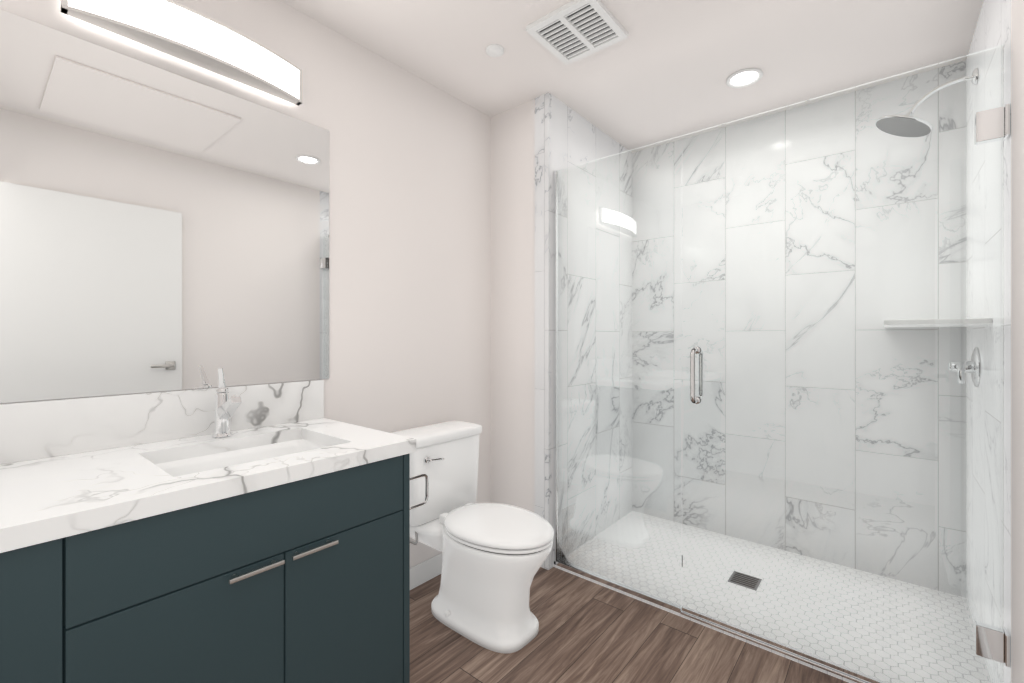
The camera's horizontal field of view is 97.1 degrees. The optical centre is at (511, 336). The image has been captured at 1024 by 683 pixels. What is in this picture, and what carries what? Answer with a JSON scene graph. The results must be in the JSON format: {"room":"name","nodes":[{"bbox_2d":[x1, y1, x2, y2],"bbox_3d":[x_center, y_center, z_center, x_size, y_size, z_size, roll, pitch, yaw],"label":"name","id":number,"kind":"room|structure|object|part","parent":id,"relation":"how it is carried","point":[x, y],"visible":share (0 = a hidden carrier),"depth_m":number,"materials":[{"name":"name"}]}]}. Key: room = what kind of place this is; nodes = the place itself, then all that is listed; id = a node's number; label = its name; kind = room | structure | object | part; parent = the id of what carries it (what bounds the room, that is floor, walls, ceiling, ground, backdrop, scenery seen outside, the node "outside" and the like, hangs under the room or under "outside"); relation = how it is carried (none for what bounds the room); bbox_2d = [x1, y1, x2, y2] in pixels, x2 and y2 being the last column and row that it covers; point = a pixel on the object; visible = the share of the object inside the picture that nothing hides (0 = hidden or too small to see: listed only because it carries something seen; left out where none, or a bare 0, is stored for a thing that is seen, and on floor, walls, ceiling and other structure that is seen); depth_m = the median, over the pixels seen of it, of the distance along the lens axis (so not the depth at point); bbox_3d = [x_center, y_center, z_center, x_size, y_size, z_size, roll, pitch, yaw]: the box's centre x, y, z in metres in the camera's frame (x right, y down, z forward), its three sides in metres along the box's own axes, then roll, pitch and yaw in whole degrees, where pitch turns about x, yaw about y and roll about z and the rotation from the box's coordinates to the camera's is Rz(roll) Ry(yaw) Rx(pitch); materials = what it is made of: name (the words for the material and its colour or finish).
{"room":"bathroom","nodes":[
{"label":"bathroom","id":0,"kind":"room"},
{"bbox_2d":[0,0,490,567],"bbox_3d":[-0.942,-0.030,1.659,0.100,2.440,2.450,0,0,40],"label":"wall","id":1,"kind":"structure","parent":0,"point":[410,250],"depth_m":2.05,"materials":[{"name":"white paint"}]},
{"bbox_2d":[0,380,323,462],"bbox_3d":[-1.179,0.245,1.277,0.020,0.150,1.342,0,0,40],"label":"backsplash","id":2,"kind":"structure","parent":1,"relation":"attached to","point":[35,429],"depth_m":1.33,"materials":[{"name":"white stone"}]},
{"bbox_2d":[0,9,328,402],"bbox_3d":[-1.173,-0.331,1.297,0.006,0.998,1.362,0,0,40],"label":"mirror","id":3,"kind":"object","parent":1,"relation":"attached to","point":[162,229],"visible":1,"depth_m":1.37,"materials":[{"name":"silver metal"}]},
{"bbox_2d":[61,0,302,105],"bbox_3d":[-0.988,-0.938,1.444,0.103,0.125,0.640,0,0,40],"label":"sconce","id":4,"kind":"object","parent":1,"relation":"attached to","point":[180,31],"visible":1,"depth_m":1.40,"materials":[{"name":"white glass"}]},
{"bbox_2d":[410,553,442,589],"bbox_3d":[-0.444,1.140,2.172,0.012,0.100,1.001,0,0,40],"label":"baseboard","id":5,"kind":"structure","parent":1,"relation":"attached to","point":[425,571],"depth_m":2.19,"materials":[{"name":"white"}]},
{"bbox_2d":[534,92,550,569],"bbox_3d":[0.160,-0.030,2.345,0.090,2.440,0.026,0,0,40],"label":"tiled wall","id":6,"kind":"structure","parent":0,"point":[542,305],"depth_m":2.33,"materials":[{"name":"stone"}]},
{"bbox_2d":[491,94,631,567],"bbox_3d":[0.341,-0.030,2.888,0.505,2.440,1.080,0,0,40],"label":"wall","id":7,"kind":"structure","parent":0,"point":[576,138],"depth_m":2.52,"materials":[{"name":"stone"}]},
{"bbox_2d":[410,567,847,682],"bbox_3d":[-0.118,1.215,1.000,2.210,0.050,2.488,0,0,40],"label":"floor","id":8,"kind":"structure","parent":0,"point":[590,632],"depth_m":1.72,"materials":[{"name":"brown wood"}]},
{"bbox_2d":[0,422,428,682],"bbox_3d":[-0.915,0.775,1.135,0.604,0.830,1.438,0,0,40],"label":"bathroom vanity","id":9,"kind":"object","parent":8,"relation":"on","point":[223,533],"depth_m":1.03,"materials":[{"name":"teal paint"}]},
{"bbox_2d":[0,419,415,542],"bbox_3d":[-0.958,0.340,1.093,0.596,0.040,1.342,0,0,40],"label":"countertop","id":10,"kind":"structure","parent":9,"relation":"on","point":[57,492],"depth_m":1.07,"materials":[{"name":"white stone"}]},
{"bbox_2d":[208,367,243,438],"bbox_3d":[-0.897,0.208,1.427,0.151,0.224,0.054,0,0,40],"label":"faucet","id":11,"kind":"object","parent":10,"relation":"on","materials":[{"name":"silver metal"}]},
{"bbox_2d":[160,435,323,470],"bbox_3d":[-0.757,0.427,1.311,0.354,0.157,0.474,0,0,40],"label":"sink","id":12,"kind":"object","parent":10,"relation":"in","point":[297,443],"depth_m":1.43,"materials":[{"name":"white ceramic"}]},
{"bbox_2d":[391,421,553,652],"bbox_3d":[-0.174,0.808,1.917,0.750,0.763,0.498,0,0,40],"label":"toilet","id":13,"kind":"object","parent":8,"relation":"on","point":[495,555],"visible":0.88,"depth_m":1.83,"materials":[{"name":"white ceramic"}]},
{"bbox_3d":[-0.335,0.525,1.949,0.032,0.028,0.090,0,0,40],"label":"lever","id":14,"kind":"part","parent":13,"relation":"part of","materials":[{"name":"silver metal"}]},
{"bbox_3d":[-0.353,0.616,2.106,0.218,0.378,0.436,0,0,40],"label":"tank","id":15,"kind":"part","parent":13,"relation":"part of","materials":[{"name":"white ceramic"}]},
{"bbox_3d":[-0.089,0.997,1.887,0.565,0.386,0.358,0,0,40],"label":"bowl","id":16,"kind":"part","parent":13,"relation":"part of","materials":[{"name":"white ceramic"}]},
{"bbox_3d":[-0.060,0.778,1.863,0.507,0.051,0.366,0,0,40],"label":"seat","id":17,"kind":"part","parent":13,"relation":"part of","materials":[{"name":"white plastic"}]},
{"bbox_2d":[280,0,982,151],"bbox_3d":[0.214,-1.275,1.401,2.210,0.050,3.530,0,0,40],"label":"ceiling","id":18,"kind":"structure","parent":0,"point":[665,69],"depth_m":1.98,"materials":[{"name":"white paint"}]},
{"bbox_2d":[486,44,503,56],"bbox_3d":[-0.075,-1.244,1.969,0.080,0.012,0.080,0,0,40],"label":"ceiling detector","id":19,"kind":"object","parent":18,"relation":"attached to","point":[494,50],"visible":1,"depth_m":1.96,"materials":[{"name":"white plastic"}]},
{"bbox_2d":[526,0,627,64],"bbox_3d":[0.266,-1.241,1.839,0.300,0.018,0.300,0,0,40],"label":"fan","id":20,"kind":"object","parent":18,"relation":"attached to","point":[571,32],"visible":1,"depth_m":1.82,"materials":[{"name":"white plastic"}]},
{"bbox_2d":[726,68,762,87],"bbox_3d":[1.119,-1.245,2.177,0.160,0.010,0.160,0,0,40],"label":"recessed light","id":21,"kind":"object","parent":18,"relation":"in","point":[744,77],"visible":1,"depth_m":2.17,"materials":[{"name":"white"}]},
{"bbox_2d":[632,60,965,597],"bbox_3d":[1.500,-0.030,2.563,1.717,2.440,0.100,0,0,40],"label":"wall","id":22,"kind":"structure","parent":0,"point":[767,350],"depth_m":2.41,"materials":[{"name":"stone"}]},
{"bbox_2d":[966,0,1023,682],"bbox_3d":[0.994,-0.030,0.689,0.100,2.440,3.430,0,0,40],"label":"wall","id":23,"kind":"structure","parent":0,"point":[993,28],"depth_m":1.45,"materials":[{"name":"stone"}]},
{"bbox_2d":[875,68,977,136],"bbox_3d":[1.723,-0.960,1.893,0.314,0.211,0.202,0,0,40],"label":"shower head","id":24,"kind":"object","parent":23,"relation":"attached to","point":[974,79],"depth_m":1.90},
{"bbox_2d":[884,318,991,327],"bbox_3d":[1.730,-0.055,1.877,0.284,0.018,0.659,0,0,40],"label":"shower shelf","id":25,"kind":"object","parent":23,"relation":"attached to","point":[920,322],"depth_m":1.66,"materials":[{"name":"stone"}]},
{"bbox_2d":[948,347,979,386],"bbox_3d":[1.805,0.120,1.809,0.080,0.160,0.190,0,0,40],"label":"shower valve","id":26,"kind":"object","parent":23,"relation":"attached to","point":[969,368],"depth_m":1.77,"materials":[{"name":"silver metal"}]},
{"label":"outside","id":27,"kind":"structure","parent":0,"visible":0},
{"bbox_2d":[553,511,991,682],"bbox_3d":[1.203,1.209,2.197,1.706,0.062,1.042,0,0,40],"label":"shower floor","id":28,"kind":"structure","parent":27,"point":[664,538],"depth_m":2.02,"materials":[{"name":"tile"}]},
{"bbox_2d":[728,571,761,589],"bbox_3d":[1.125,1.176,2.185,0.124,0.003,0.124,0,0,40],"label":"shower drain","id":29,"kind":"object","parent":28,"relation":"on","point":[755,586],"depth_m":2.18,"materials":[{"name":"silver metal"}]},
{"bbox_3d":[1.125,1.175,2.185,0.104,0.001,0.102,0,0,40],"label":"shower drain floor slots","id":30,"kind":"part","parent":29,"relation":"part of","materials":[{"name":"grey metal"}]},
{"bbox_2d":[554,44,1009,682],"bbox_3d":[0.840,0.159,1.837,1.602,2.038,0.128,0,0,40],"label":"screen","id":31,"kind":"object","parent":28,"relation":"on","point":[992,642],"visible":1,"depth_m":1.69,"materials":[{"name":"clear glass"}]},
{"bbox_3d":[0.774,0.160,1.892,0.030,0.240,0.128,0,0,40],"label":"handle","id":32,"kind":"part","parent":31,"relation":"part of","materials":[{"name":"silver metal"}]}
]}

